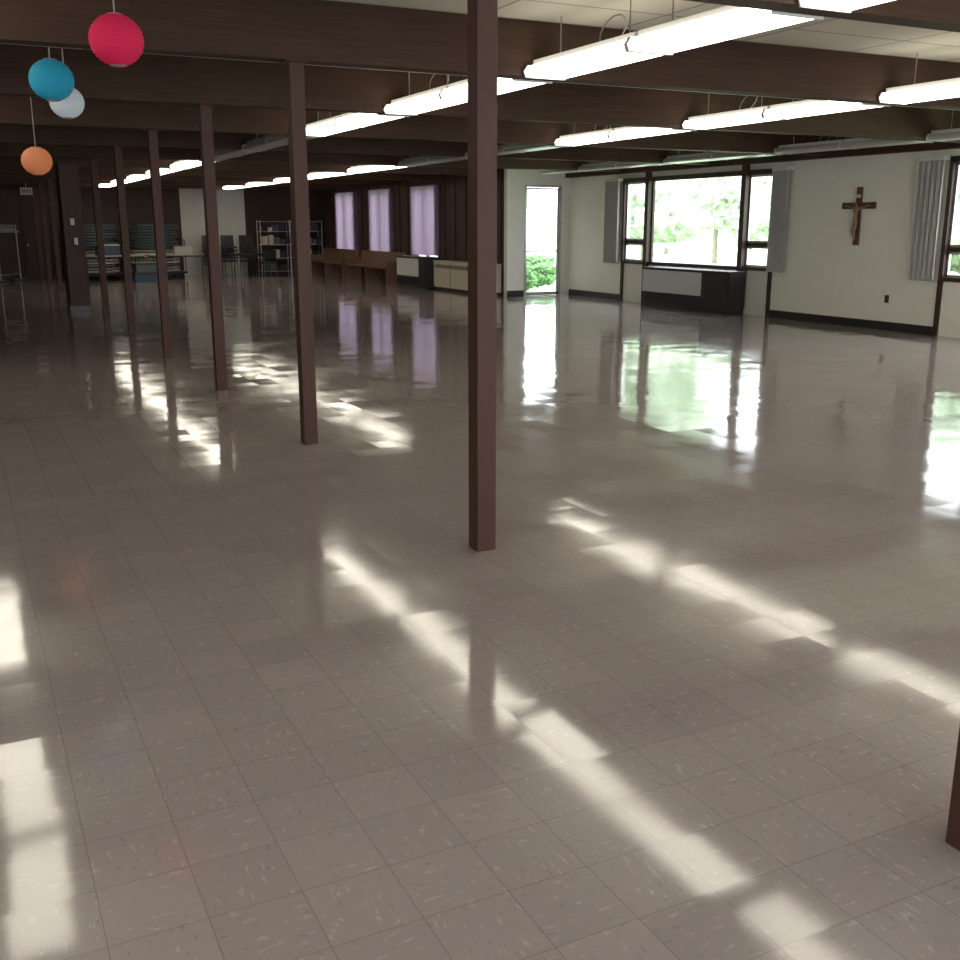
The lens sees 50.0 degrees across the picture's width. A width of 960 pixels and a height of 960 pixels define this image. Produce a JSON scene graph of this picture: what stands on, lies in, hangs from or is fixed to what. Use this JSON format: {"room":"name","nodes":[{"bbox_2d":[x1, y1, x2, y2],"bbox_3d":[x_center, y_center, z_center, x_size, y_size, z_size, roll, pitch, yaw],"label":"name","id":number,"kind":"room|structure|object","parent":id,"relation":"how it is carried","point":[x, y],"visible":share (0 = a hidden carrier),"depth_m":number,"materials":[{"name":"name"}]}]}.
{"room":"event hall","nodes":[
{"label":"event hall","id":0,"kind":"room"},
{"bbox_2d":[0,186,318,278],"bbox_3d":[-14.979,-7.626,31.025,20.900,3.100,0.150,-7,15,-26],"label":"wall","id":1,"kind":"structure","parent":0,"point":[238,210],"depth_m":33.51,"materials":[{"name":"brown wood"}]},
{"bbox_2d":[19,208,56,278],"bbox_3d":[-13.554,-7.275,31.688,0.950,2.100,0.120,-7,15,-26],"label":"door","id":2,"kind":"structure","parent":1,"relation":"in","point":[27,222],"depth_m":31.64,"materials":[{"name":"brown"}]},
{"bbox_2d":[316,169,503,295],"bbox_3d":[-2.499,-7.273,29.597,0.175,3.100,13.920,-7,15,-26],"label":"wall","id":3,"kind":"structure","parent":0,"point":[453,190],"depth_m":28.16,"materials":[{"name":"brown wood"}]},
{"bbox_2d":[333,190,357,249],"bbox_3d":[-4.265,-8.229,32.724,0.120,1.815,2.100,-7,15,-26],"label":"curtain","id":4,"kind":"object","parent":3,"relation":"hanging from","point":[345,202],"visible":0.91,"depth_m":32.56,"materials":[{"name":"purple fabric"}]},
{"bbox_2d":[367,187,394,251],"bbox_3d":[-2.904,-7.574,30.074,0.121,1.815,2.000,-7,15,-26],"label":"curtain","id":5,"kind":"object","parent":3,"relation":"hanging from","point":[380,209],"visible":0.87,"depth_m":29.95,"materials":[{"name":"purple fabric"}]},
{"bbox_2d":[408,183,441,255],"bbox_3d":[-1.476,-6.886,27.294,0.120,1.815,2.000,-7,15,-26],"label":"curtain","id":6,"kind":"object","parent":3,"relation":"hanging from","point":[424,200],"visible":1,"depth_m":27.17,"materials":[{"name":"purple fabric"}]},
{"bbox_2d":[0,273,959,959],"bbox_3d":[-5.636,-2.009,15.026,22.860,0.120,38.700,-7,15,-26],"label":"floor","id":7,"kind":"structure","parent":0,"point":[266,694],"depth_m":4.12,"materials":[{"name":"tile"}]},
{"bbox_2d":[0,225,28,281],"bbox_3d":[-13.695,-6.583,29.899,0.559,1.616,0.932,3,14,12],"label":"coat rack","id":8,"kind":"object","parent":7,"relation":"on","point":[5,229],"visible":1,"depth_m":30.00,"materials":[{"name":"silver metal"}]},
{"bbox_2d":[30,186,43,280],"bbox_3d":[-12.982,-7.223,30.231,0.170,2.699,0.170,-7,15,-26],"label":"support post","id":9,"kind":"object","parent":7,"relation":"on","point":[34,202],"visible":1,"depth_m":30.19,"materials":[{"name":"brown paint"}]},
{"bbox_2d":[37,182,52,285],"bbox_3d":[-11.683,-6.597,27.701,0.170,2.699,0.170,-7,15,-26],"label":"support post","id":10,"kind":"object","parent":7,"relation":"on","point":[41,192],"visible":1,"depth_m":27.65,"materials":[{"name":"brown paint"}]},
{"bbox_2d":[46,178,62,291],"bbox_3d":[-10.384,-5.971,25.172,0.170,2.699,0.170,-7,15,-26],"label":"support post","id":11,"kind":"object","parent":7,"relation":"on","point":[49,180],"visible":1,"depth_m":25.12,"materials":[{"name":"brown paint"}]},
{"bbox_2d":[54,163,89,312],"bbox_3d":[-7.705,-4.551,19.435,0.340,2.698,0.740,-7,15,-26],"label":"pier","id":12,"kind":"object","parent":7,"relation":"on","point":[65,173],"visible":1,"depth_m":19.16,"materials":[{"name":"brown wood"}]},
{"bbox_2d":[76,166,90,307],"bbox_3d":[-7.785,-4.719,20.112,0.170,2.699,0.170,-7,15,-26],"label":"support post","id":13,"kind":"object","parent":7,"relation":"on","point":[77,173],"visible":0.43,"depth_m":20.07,"materials":[{"name":"brown paint"}]},
{"bbox_2d":[59,223,123,278],"bbox_3d":[-11.815,-6.963,31.347,1.716,1.653,1.572,-7,15,-26],"label":"cart","id":14,"kind":"object","parent":7,"relation":"on","point":[89,228],"visible":0.38,"depth_m":30.95,"materials":[{"name":"black metal"}]},
{"bbox_2d":[88,157,109,319],"bbox_3d":[-6.486,-4.093,17.582,0.170,2.699,0.170,-7,15,-26],"label":"support post","id":15,"kind":"object","parent":7,"relation":"on","point":[93,160],"visible":1,"depth_m":17.53,"materials":[{"name":"brown paint"}]},
{"bbox_2d":[86,255,145,281],"bbox_3d":[-10.788,-6.211,30.218,1.830,0.740,0.760,-7,15,-26],"label":"folding table","id":16,"kind":"object","parent":7,"relation":"on","point":[87,256],"visible":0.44,"depth_m":29.90,"materials":[{"name":"beige laminate"}]},
{"bbox_2d":[94,244,119,255],"bbox_3d":[-10.877,-6.711,30.048,0.640,0.310,0.440,-9,16,-31],"label":"storage tote","id":17,"kind":"object","parent":16,"relation":"on","point":[110,249],"visible":0.82,"depth_m":29.94,"materials":[{"name":"blue plastic"}]},
{"bbox_2d":[110,145,136,335],"bbox_3d":[-5.186,-3.467,15.053,0.170,2.699,0.170,-7,15,-26],"label":"support post","id":18,"kind":"object","parent":7,"relation":"on","point":[118,159],"visible":1,"depth_m":15.00,"materials":[{"name":"brown paint"}]},
{"bbox_2d":[132,263,157,282],"bbox_3d":[-9.670,-6.001,29.808,0.740,0.530,0.540,-8,16,-28],"label":"storage tote","id":19,"kind":"object","parent":7,"relation":"on","point":[143,272],"visible":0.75,"depth_m":29.60,"materials":[{"name":"blue plastic"}]},
{"bbox_2d":[143,129,172,357],"bbox_3d":[-3.887,-2.841,12.523,0.170,2.699,0.170,-7,15,-26],"label":"support post","id":20,"kind":"object","parent":7,"relation":"on","point":[152,138],"visible":1,"depth_m":12.46,"materials":[{"name":"brown paint"}]},
{"bbox_2d":[128,223,187,277],"bbox_3d":[-10.204,-7.183,32.236,1.716,1.653,1.572,-7,15,-26],"label":"cart","id":21,"kind":"object","parent":7,"relation":"on","point":[144,238],"visible":0.7,"depth_m":31.74,"materials":[{"name":"black metal"}]},
{"bbox_2d":[146,254,207,278],"bbox_3d":[-9.087,-6.468,31.258,1.830,0.740,0.760,-7,15,-26],"label":"folding table","id":22,"kind":"object","parent":7,"relation":"on","point":[148,255],"visible":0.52,"depth_m":31.04,"materials":[{"name":"beige laminate"}]},
{"bbox_2d":[173,246,191,254],"bbox_3d":[-8.998,-6.961,31.182,0.540,0.250,0.440,-5,15,-20],"label":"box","id":23,"kind":"object","parent":22,"relation":"on","point":[178,250],"visible":0.96,"depth_m":30.99,"materials":[{"name":"cardboard"}]},
{"bbox_2d":[193,103,227,390],"bbox_3d":[-2.588,-2.215,9.993,0.170,2.699,0.170,-7,15,-26],"label":"support post","id":24,"kind":"object","parent":7,"relation":"on","point":[204,110],"visible":1,"depth_m":9.93,"materials":[{"name":"brown paint"}]},
{"bbox_2d":[220,235,238,275],"bbox_3d":[-8.159,-7.306,33.519,0.421,1.283,0.500,-7,15,-26],"label":"stacked chairs","id":25,"kind":"object","parent":7,"relation":"on","point":[227,243],"visible":0.84,"depth_m":33.53,"materials":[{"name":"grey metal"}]},
{"bbox_2d":[224,253,267,277],"bbox_3d":[-7.297,-6.790,32.559,1.400,0.740,0.600,-7,15,-26],"label":"folding table","id":26,"kind":"object","parent":7,"relation":"on","point":[226,254],"visible":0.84,"depth_m":32.23,"materials":[{"name":"black metal"}]},
{"bbox_2d":[238,235,256,275],"bbox_3d":[-7.622,-7.371,33.779,0.421,1.283,0.500,-7,15,-26],"label":"stacked chairs","id":27,"kind":"object","parent":7,"relation":"on","point":[245,241],"visible":0.89,"depth_m":33.80,"materials":[{"name":"grey metal"}]},
{"bbox_2d":[258,250,277,277],"bbox_3d":[-6.609,-6.726,32.088,0.421,0.843,0.500,-10,17,-34],"label":"folding chair","id":28,"kind":"object","parent":7,"relation":"on","point":[269,253],"visible":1,"depth_m":31.88,"materials":[{"name":"grey metal"}]},
{"bbox_2d":[256,220,291,274],"bbox_3d":[-6.791,-7.690,34.092,1.056,1.750,0.430,-7,15,-26],"label":"storage shelf","id":29,"kind":"object","parent":7,"relation":"on","point":[280,227],"visible":0.91,"depth_m":33.94,"materials":[{"name":"white metal"}]},
{"bbox_2d":[279,59,317,444],"bbox_3d":[-1.288,-1.589,7.463,0.170,2.699,0.170,-7,15,-26],"label":"support post","id":30,"kind":"object","parent":7,"relation":"on","point":[294,69],"visible":1,"depth_m":7.40,"materials":[{"name":"brown paint"}]},
{"bbox_2d":[289,220,323,273],"bbox_3d":[-5.851,-7.856,34.764,1.056,1.750,0.430,-7,15,-26],"label":"storage shelf","id":31,"kind":"object","parent":7,"relation":"on","point":[318,239],"visible":0.32,"depth_m":34.70,"materials":[{"name":"white metal"}]},
{"bbox_2d":[311,248,405,284],"bbox_3d":[-3.886,-6.573,31.429,0.580,0.860,7.100,-7,15,-26],"label":"table","id":32,"kind":"object","parent":7,"relation":"on","point":[373,262],"visible":0.89,"depth_m":31.21,"materials":[{"name":"brown wood"}]},
{"bbox_2d":[396,255,441,288],"bbox_3d":[-1.627,-5.503,27.213,0.498,0.808,1.920,-7,15,-26],"label":"ventilator","id":33,"kind":"object","parent":7,"relation":"on","point":[414,271],"visible":0.98,"depth_m":26.78,"materials":[{"name":"black metal"}]},
{"bbox_2d":[433,260,501,295],"bbox_3d":[-0.351,-4.933,25.074,0.390,0.730,3.040,-7,15,-26],"label":"cover","id":34,"kind":"object","parent":7,"relation":"on","point":[449,275],"visible":0.69,"depth_m":25.31,"materials":[{"name":"beige paint"}]},
{"bbox_2d":[467,0,497,551],"bbox_3d":[0.011,-0.963,4.934,0.170,2.699,0.170,-7,15,-26],"label":"support post","id":35,"kind":"object","parent":7,"relation":"on","point":[482,15],"visible":1,"depth_m":4.88,"materials":[{"name":"brown paint"}]},
{"bbox_2d":[642,266,746,314],"bbox_3d":[4.069,-3.692,19.939,0.403,0.788,2.720,-7,15,-26],"label":"ventilator","id":36,"kind":"object","parent":7,"relation":"on","point":[722,292],"visible":1,"depth_m":19.52,"materials":[{"name":"black metal"}]},
{"bbox_2d":[945,726,959,850],"bbox_3d":[1.310,-0.337,2.404,0.170,2.699,0.170,-7,15,-26],"label":"support post","id":37,"kind":"object","parent":7,"relation":"on","point":[953,826],"visible":1,"depth_m":2.71,"materials":[{"name":"brown paint"}]},
{"bbox_2d":[0,0,959,109],"bbox_3d":[-5.636,-5.173,14.243,22.860,0.200,38.700,-7,15,-26],"label":"ceiling","id":38,"kind":"structure","parent":0,"point":[829,33],"depth_m":7.93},
{"bbox_2d":[21,97,52,174],"bbox_3d":[-4.473,-3.576,10.309,0.300,1.007,0.300,-7,15,-26],"label":"paper lantern","id":39,"kind":"object","parent":38,"relation":"hanging from","point":[35,160],"visible":1,"depth_m":10.30,"materials":[{"name":"orange"}]},
{"bbox_2d":[28,46,74,101],"bbox_3d":[-2.961,-2.953,7.072,0.300,0.662,0.300,-7,15,-26],"label":"paper lantern","id":40,"kind":"object","parent":38,"relation":"hanging from","point":[49,78],"visible":1,"depth_m":7.03,"materials":[{"name":"teal"}]},
{"bbox_2d":[49,47,84,118],"bbox_3d":[-3.048,-3.031,7.538,0.250,0.733,0.250,-7,15,-26],"label":"paper lantern","id":41,"kind":"object","parent":38,"relation":"hanging from","point":[71,107],"visible":0.61,"depth_m":7.53,"materials":[{"name":"white"}]},
{"bbox_2d":[88,0,144,66],"bbox_3d":[-2.033,-2.633,5.717,0.300,0.631,0.300,-7,15,-26],"label":"paper lantern","id":42,"kind":"object","parent":38,"relation":"hanging from","point":[114,38],"visible":1,"depth_m":5.66,"materials":[{"name":"red"}]},
{"bbox_2d":[0,182,331,190],"bbox_3d":[-14.235,-8.578,29.252,20.900,0.399,0.170,-7,15,-26],"label":"ceiling beam","id":43,"kind":"structure","parent":38,"relation":"attached to","point":[1,183],"depth_m":31.54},
{"bbox_2d":[0,177,362,187],"bbox_3d":[-12.936,-7.952,26.722,20.900,0.399,0.170,-7,15,-26],"label":"ceiling beam","id":44,"kind":"structure","parent":38,"relation":"attached to","point":[2,179],"depth_m":28.90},
{"bbox_2d":[169,160,196,168],"bbox_3d":[-5.696,-6.260,19.916,0.384,0.411,1.354,-7,15,-26],"label":"fluorescent light","id":45,"kind":"object","parent":38,"relation":"hanging from","point":[179,164],"visible":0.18,"depth_m":20.02,"materials":[{"name":"white"}]},
{"bbox_2d":[0,172,398,184],"bbox_3d":[-11.636,-7.326,24.193,20.900,0.399,0.170,-7,15,-26],"label":"ceiling beam","id":46,"kind":"structure","parent":38,"relation":"attached to","point":[2,174],"depth_m":26.54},
{"bbox_2d":[200,149,234,160],"bbox_3d":[-4.396,-5.634,17.386,0.384,0.411,1.354,-7,15,-26],"label":"fluorescent light","id":47,"kind":"object","parent":38,"relation":"hanging from","point":[217,157],"visible":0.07,"depth_m":17.11,"materials":[{"name":"grey"}]},
{"bbox_2d":[0,165,442,180],"bbox_3d":[-10.337,-6.700,21.663,20.900,0.399,0.170,-7,15,-26],"label":"ceiling beam","id":48,"kind":"structure","parent":38,"relation":"attached to","point":[3,168],"depth_m":23.96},
{"bbox_2d":[0,155,467,174],"bbox_3d":[-9.038,-6.074,19.133,20.900,0.399,0.170,-7,15,-26],"label":"ceiling beam","id":49,"kind":"structure","parent":38,"relation":"attached to","point":[4,159],"depth_m":21.16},
{"bbox_2d":[218,150,261,156],"bbox_3d":[-3.785,-5.340,16.197,0.384,0.411,1.354,-7,15,-26],"label":"fluorescent light","id":50,"kind":"object","parent":38,"relation":"hanging from","point":[229,153],"visible":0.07,"depth_m":16.21,"materials":[{"name":"grey"}]},
{"bbox_2d":[241,134,284,150],"bbox_3d":[-3.097,-5.008,14.856,0.384,0.411,1.354,-7,15,-26],"label":"fluorescent light","id":51,"kind":"object","parent":38,"relation":"hanging from","point":[259,144],"visible":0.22,"depth_m":14.89,"materials":[{"name":"grey"}]},
{"bbox_2d":[266,135,287,144],"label":"fluorescent light","id":52,"kind":"object","parent":38,"relation":"hanging from","point":[278,139],"depth_m":13.92,"materials":[{"name":"grey"}]},
{"bbox_2d":[0,143,621,171],"bbox_3d":[-7.067,-5.528,16.928,22.400,0.399,0.170,-7,15,-26],"label":"ceiling beam","id":53,"kind":"structure","parent":38,"relation":"attached to","point":[10,149],"depth_m":18.52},
{"bbox_2d":[308,172,333,178],"bbox_3d":[-3.683,-7.283,24.048,0.384,0.411,1.354,-7,15,-26],"label":"fluorescent light","id":54,"kind":"object","parent":38,"relation":"hanging from","point":[320,175],"visible":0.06,"depth_m":24.05,"materials":[{"name":"white"}]},
{"bbox_2d":[306,112,357,136],"bbox_3d":[-1.798,-4.382,12.326,0.384,0.411,1.354,-7,15,-26],"label":"fluorescent light","id":55,"kind":"object","parent":38,"relation":"hanging from","point":[325,127],"visible":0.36,"depth_m":12.23,"materials":[{"name":"white"}]},
{"bbox_2d":[0,124,709,164],"bbox_3d":[-5.768,-4.902,14.399,22.400,0.399,0.170,-7,15,-26],"label":"ceiling beam","id":56,"kind":"structure","parent":38,"relation":"attached to","point":[8,133],"depth_m":15.99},
{"bbox_2d":[347,165,380,172],"bbox_3d":[-2.384,-6.657,21.518,0.384,0.411,1.354,-7,15,-26],"label":"fluorescent light","id":57,"kind":"object","parent":38,"relation":"hanging from","point":[360,168],"visible":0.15,"depth_m":21.58,"materials":[{"name":"white"}]},
{"bbox_2d":[334,113,409,127],"bbox_3d":[-1.187,-4.088,11.137,0.384,0.411,1.354,-7,15,-26],"label":"fluorescent light","id":58,"kind":"object","parent":38,"relation":"hanging from","point":[360,120],"visible":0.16,"depth_m":11.16,"materials":[{"name":"white"}]},
{"bbox_2d":[369,165,411,169],"bbox_3d":[-1.774,-6.362,20.329,0.384,0.411,1.354,-7,15,-26],"label":"fluorescent light","id":59,"kind":"object","parent":38,"relation":"hanging from","point":[372,167],"visible":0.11,"depth_m":20.44,"materials":[{"name":"white"}]},
{"bbox_2d":[0,95,825,155],"bbox_3d":[-4.469,-4.276,11.869,22.400,0.399,0.170,-7,15,-26],"label":"ceiling beam","id":60,"kind":"structure","parent":38,"relation":"attached to","point":[14,110],"depth_m":13.30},
{"bbox_2d":[398,156,435,166],"bbox_3d":[-1.085,-6.031,18.988,0.384,0.411,1.354,-7,15,-26],"label":"fluorescent light","id":61,"kind":"object","parent":38,"relation":"hanging from","point":[422,160],"visible":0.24,"depth_m":19.00,"materials":[{"name":"grey"}]},
{"bbox_2d":[383,72,467,114],"bbox_3d":[-0.498,-3.756,9.797,0.384,0.411,1.354,-7,15,-26],"label":"fluorescent light","id":62,"kind":"object","parent":38,"relation":"hanging from","point":[428,100],"visible":0.63,"depth_m":9.75,"materials":[{"name":"white"}]},
{"bbox_2d":[427,156,467,162],"bbox_3d":[-0.474,-5.736,17.799,0.384,0.411,1.354,-7,15,-26],"label":"fluorescent light","id":63,"kind":"object","parent":38,"relation":"hanging from","point":[437,159],"visible":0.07,"depth_m":17.90,"materials":[{"name":"grey"}]},
{"bbox_2d":[439,79,467,100],"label":"fluorescent light","id":64,"kind":"object","parent":38,"relation":"hanging from","point":[458,90],"depth_m":8.99,"materials":[{"name":"white"}]},
{"bbox_2d":[0,0,959,109],"bbox_3d":[-1.870,-3.024,6.809,22.400,0.399,0.170,-7,15,-26],"label":"ceiling beam","id":65,"kind":"structure","parent":38,"relation":"attached to","point":[319,32],"depth_m":7.44,"materials":[{"name":"wood"}]},
{"bbox_2d":[0,44,959,142],"bbox_3d":[-3.169,-3.650,9.339,22.400,0.399,0.170,-7,15,-26],"label":"ceiling beam","id":66,"kind":"structure","parent":38,"relation":"attached to","point":[167,79],"depth_m":10.36,"materials":[{"name":"wood"}]},
{"bbox_2d":[464,144,514,156],"bbox_3d":[0.214,-5.405,16.459,0.384,0.411,1.354,-7,15,-26],"label":"fluorescent light","id":67,"kind":"object","parent":38,"relation":"hanging from","point":[500,151],"visible":0.14,"depth_m":16.02,"materials":[{"name":"grey"}]},
{"bbox_2d":[497,78,552,94],"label":"fluorescent light","id":68,"kind":"object","parent":38,"relation":"hanging from","point":[504,85],"depth_m":8.23,"materials":[{"name":"white"}]},
{"bbox_2d":[503,144,569,152],"bbox_3d":[0.825,-5.110,15.270,0.384,0.411,1.354,-7,15,-26],"label":"fluorescent light","id":69,"kind":"object","parent":38,"relation":"hanging from","point":[513,148],"visible":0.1,"depth_m":15.34,"materials":[{"name":"grey"}]},
{"bbox_2d":[541,170,587,173],"bbox_3d":[1.806,-6.791,22.062,0.384,0.411,1.354,-7,15,-26],"label":"fluorescent light","id":70,"kind":"object","parent":38,"relation":"hanging from","point":[542,171],"visible":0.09,"depth_m":22.10,"materials":[{"name":"grey"}]},
{"bbox_2d":[554,124,624,145],"bbox_3d":[1.514,-4.779,13.929,0.384,0.411,1.354,-7,15,-26],"label":"fluorescent light","id":71,"kind":"object","parent":38,"relation":"hanging from","point":[599,136],"visible":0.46,"depth_m":13.88,"materials":[{"name":"white"}]},
{"bbox_2d":[523,0,670,80],"bbox_3d":[0.801,-3.130,7.267,0.384,0.411,1.354,-7,15,-26],"label":"fluorescent light","id":72,"kind":"object","parent":38,"relation":"hanging from","point":[612,52],"visible":0.91,"depth_m":7.19,"materials":[{"name":"white"}]},
{"bbox_2d":[578,162,621,170],"bbox_3d":[2.495,-6.459,20.721,0.384,0.411,1.354,-7,15,-26],"label":"fluorescent light","id":73,"kind":"object","parent":38,"relation":"hanging from","point":[604,165],"visible":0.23,"depth_m":20.72,"materials":[{"name":"grey"}]},
{"bbox_2d":[615,162,672,167],"bbox_3d":[3.106,-6.165,19.532,0.384,0.411,1.354,-7,15,-26],"label":"fluorescent light","id":74,"kind":"object","parent":38,"relation":"hanging from","point":[620,164],"visible":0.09,"depth_m":19.66,"materials":[{"name":"grey"}]},
{"bbox_2d":[608,126,696,138],"bbox_3d":[2.124,-4.484,12.740,0.384,0.411,1.354,-7,15,-26],"label":"fluorescent light","id":75,"kind":"object","parent":38,"relation":"hanging from","point":[626,132],"visible":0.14,"depth_m":12.81,"materials":[{"name":"white"}]},
{"bbox_2d":[663,151,716,163],"bbox_3d":[3.794,-5.833,18.191,0.384,0.411,1.354,-7,15,-26],"label":"fluorescent light","id":76,"kind":"object","parent":38,"relation":"hanging from","point":[698,157],"visible":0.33,"depth_m":18.18,"materials":[{"name":"grey"}]},
{"bbox_2d":[626,0,823,54],"bbox_3d":[1.412,-2.836,6.078,0.384,0.411,1.354,-7,15,-26],"label":"fluorescent light","id":77,"kind":"object","parent":38,"relation":"hanging from","point":[724,23],"visible":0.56,"depth_m":6.06,"materials":[{"name":"white"}]},
{"bbox_2d":[682,95,787,129],"bbox_3d":[2.813,-4.152,11.399,0.384,0.411,1.354,-7,15,-26],"label":"fluorescent light","id":78,"kind":"object","parent":38,"relation":"hanging from","point":[750,115],"visible":0.71,"depth_m":11.34,"materials":[{"name":"white"}]},
{"bbox_2d":[711,152,782,159],"bbox_3d":[4.405,-5.539,17.002,0.384,0.411,1.354,-7,15,-26],"label":"fluorescent light","id":79,"kind":"object","parent":38,"relation":"hanging from","point":[718,155],"visible":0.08,"depth_m":17.11,"materials":[{"name":"grey"}]},
{"bbox_2d":[774,135,846,154],"bbox_3d":[5.093,-5.207,15.662,0.384,0.411,1.354,-7,15,-26],"label":"fluorescent light","id":80,"kind":"object","parent":38,"relation":"hanging from","point":[832,145],"visible":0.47,"depth_m":15.61,"materials":[{"name":"grey"}]},
{"bbox_2d":[685,0,959,32],"bbox_3d":[-0.571,-2.398,4.280,22.400,0.399,0.170,-7,15,-26],"label":"ceiling beam","id":81,"kind":"structure","parent":38,"relation":"attached to","point":[944,15],"depth_m":5.64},
{"bbox_2d":[763,99,890,118],"bbox_3d":[3.424,-3.858,10.210,0.384,0.411,1.354,-7,15,-26],"label":"fluorescent light","id":82,"kind":"object","parent":38,"relation":"hanging from","point":[804,108],"visible":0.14,"depth_m":10.27,"materials":[{"name":"white"}]},
{"bbox_2d":[798,0,893,12],"bbox_3d":[2.100,-2.504,4.737,0.384,0.411,1.354,-7,15,-26],"label":"fluorescent light","id":83,"kind":"object","parent":38,"relation":"hanging from","point":[843,6],"visible":1,"depth_m":5.26,"materials":[{"name":"white"}]},
{"bbox_2d":[839,138,932,148],"bbox_3d":[5.704,-4.913,14.473,0.384,0.411,1.354,-7,15,-26],"label":"fluorescent light","id":84,"kind":"object","parent":38,"relation":"hanging from","point":[854,143],"visible":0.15,"depth_m":14.57,"materials":[{"name":"grey"}]},
{"bbox_2d":[878,52,959,104],"bbox_3d":[4.112,-3.526,8.870,0.384,0.411,1.354,-7,15,-26],"label":"fluorescent light","id":85,"kind":"object","parent":38,"relation":"hanging from","point":[948,88],"visible":1,"depth_m":9.08,"materials":[{"name":"white"}]},
{"bbox_2d":[926,112,959,141],"bbox_3d":[6.393,-4.581,13.132,0.384,0.411,1.354,-7,15,-26],"label":"fluorescent light","id":86,"kind":"object","parent":38,"relation":"hanging from","point":[951,134],"visible":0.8,"depth_m":13.50,"materials":[{"name":"grey"}]},
{"bbox_2d":[504,169,570,296],"bbox_3d":[1.327,-5.843,23.818,1.660,3.100,0.150,-7,15,-26],"label":"wall","id":87,"kind":"structure","parent":0,"point":[515,180],"depth_m":23.61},
{"bbox_2d":[524,185,561,295],"bbox_3d":[1.430,-5.546,23.909,0.980,2.480,0.110,-7,15,-26],"label":"door","id":88,"kind":"structure","parent":87,"relation":"in","point":[558,188],"depth_m":23.92,"materials":[{"name":"silver metal"}]},
{"bbox_2d":[568,148,959,337],"bbox_3d":[7.598,-3.308,13.576,0.150,3.100,24.630,-7,15,-26],"label":"wall","id":89,"kind":"structure","parent":0,"point":[826,274],"depth_m":16.91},
{"bbox_2d":[603,178,623,262],"bbox_3d":[2.894,-5.622,22.363,0.158,1.770,0.510,-7,15,-26],"label":"vertical blind","id":90,"kind":"object","parent":89,"relation":"attached to","point":[612,186],"visible":1,"depth_m":22.34,"materials":[{"name":"grey fabric"}]},
{"bbox_2d":[619,164,771,316],"bbox_3d":[4.147,-4.722,20.208,0.180,2.659,4.710,-7,15,-26],"label":"window","id":91,"kind":"structure","parent":89,"relation":"in","point":[744,243],"depth_m":20.08,"materials":[{"name":"brown"}]},
{"bbox_2d":[569,289,932,334],"bbox_3d":[7.565,-1.837,13.814,0.020,0.130,24.440,-7,15,-26],"label":"baseboard","id":92,"kind":"structure","parent":89,"relation":"attached to","point":[872,324],"depth_m":17.05,"materials":[{"name":"black plastic"}]},
{"bbox_2d":[565,136,959,177],"bbox_3d":[7.498,-4.564,13.116,0.160,0.439,24.460,-7,15,-26],"label":"trim","id":93,"kind":"structure","parent":89,"relation":"attached to","point":[935,145],"depth_m":17.39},
{"bbox_2d":[766,166,794,272],"bbox_3d":[5.203,-4.509,17.868,0.158,1.770,0.380,-7,15,-26],"label":"vertical blind","id":94,"kind":"object","parent":89,"relation":"attached to","point":[780,188],"visible":1,"depth_m":17.84,"materials":[{"name":"grey fabric"}]},
{"bbox_2d":[842,187,876,244],"bbox_3d":[5.983,-4.195,16.378,0.120,0.895,0.670,-7,15,-26],"label":"crucifix","id":95,"kind":"object","parent":89,"relation":"attached to","point":[857,206],"visible":1,"depth_m":16.35,"materials":[{"name":"brown wood"}]},
{"bbox_2d":[906,155,951,280],"bbox_3d":[6.595,-3.839,15.157,0.158,1.770,0.460,-7,15,-26],"label":"vertical blind","id":96,"kind":"object","parent":89,"relation":"attached to","point":[930,175],"visible":1,"depth_m":15.15,"materials":[{"name":"grey fabric"}]},
{"bbox_2d":[932,155,959,335],"bbox_3d":[7.837,-2.944,13.024,0.180,2.659,4.710,-7,15,-26],"label":"window","id":97,"kind":"structure","parent":89,"relation":"in","point":[947,248],"depth_m":14.96,"materials":[{"name":"brown"}]},
{"label":"outside","id":98,"kind":"structure","parent":0,"visible":0},
{"bbox_2d":[419,241,959,294],"bbox_3d":[34.241,-9.166,44.096,78.550,0.090,130.000,-7,15,-26],"label":"lawn","id":99,"kind":"structure","parent":98,"point":[693,252],"depth_m":61.65,"materials":[{"name":"green plant"}]},
{"bbox_2d":[526,269,538,290],"bbox_3d":[1.087,-5.138,26.450,0.816,0.567,0.796,5,15,20],"label":"bush","id":100,"kind":"object","parent":99,"relation":"on","point":[531,279],"visible":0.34,"depth_m":26.16,"materials":[{"name":"green plant"}]},
{"bbox_2d":[526,254,554,269],"bbox_3d":[1.628,-6.236,30.258,1.204,0.794,1.139,-7,15,-26],"label":"bush","id":101,"kind":"object","parent":99,"relation":"on","point":[531,260],"visible":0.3,"depth_m":29.84,"materials":[{"name":"green plant"}]},
{"bbox_2d":[530,261,555,286],"bbox_3d":[1.716,-5.563,27.787,0.932,0.692,0.987,-7,15,-26],"label":"bush","id":102,"kind":"object","parent":99,"relation":"on","point":[545,272],"visible":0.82,"depth_m":27.47,"materials":[{"name":"green plant"}]},
{"bbox_2d":[657,241,679,253],"bbox_3d":[10.792,-16.133,59.015,6.241,6.268,6.210,-6,15,-23],"label":"tree","id":103,"kind":"object","parent":99,"relation":"on","point":[666,246],"visible":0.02,"depth_m":58.36,"materials":[{"name":"green plant"}]},
{"bbox_2d":[630,178,719,258],"bbox_3d":[6.024,-10.936,36.716,6.051,6.890,5.929,3,14,11],"label":"tree","id":104,"kind":"object","parent":99,"relation":"on","point":[682,207],"visible":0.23,"depth_m":34.81,"materials":[{"name":"green plant"}]},
{"bbox_2d":[707,176,771,263],"bbox_3d":[9.990,-12.183,44.535,5.973,5.556,6.285,-7,15,-26],"label":"tree","id":105,"kind":"object","parent":99,"relation":"on","point":[725,214],"visible":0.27,"depth_m":43.05,"materials":[{"name":"green plant"}]},
{"bbox_2d":[950,179,959,273],"bbox_3d":[12.379,-8.086,27.865,6.384,5.811,5.210,6,15,23],"label":"tree","id":106,"kind":"object","parent":99,"relation":"on","point":[955,259],"visible":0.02,"depth_m":26.61,"materials":[{"name":"green plant"}]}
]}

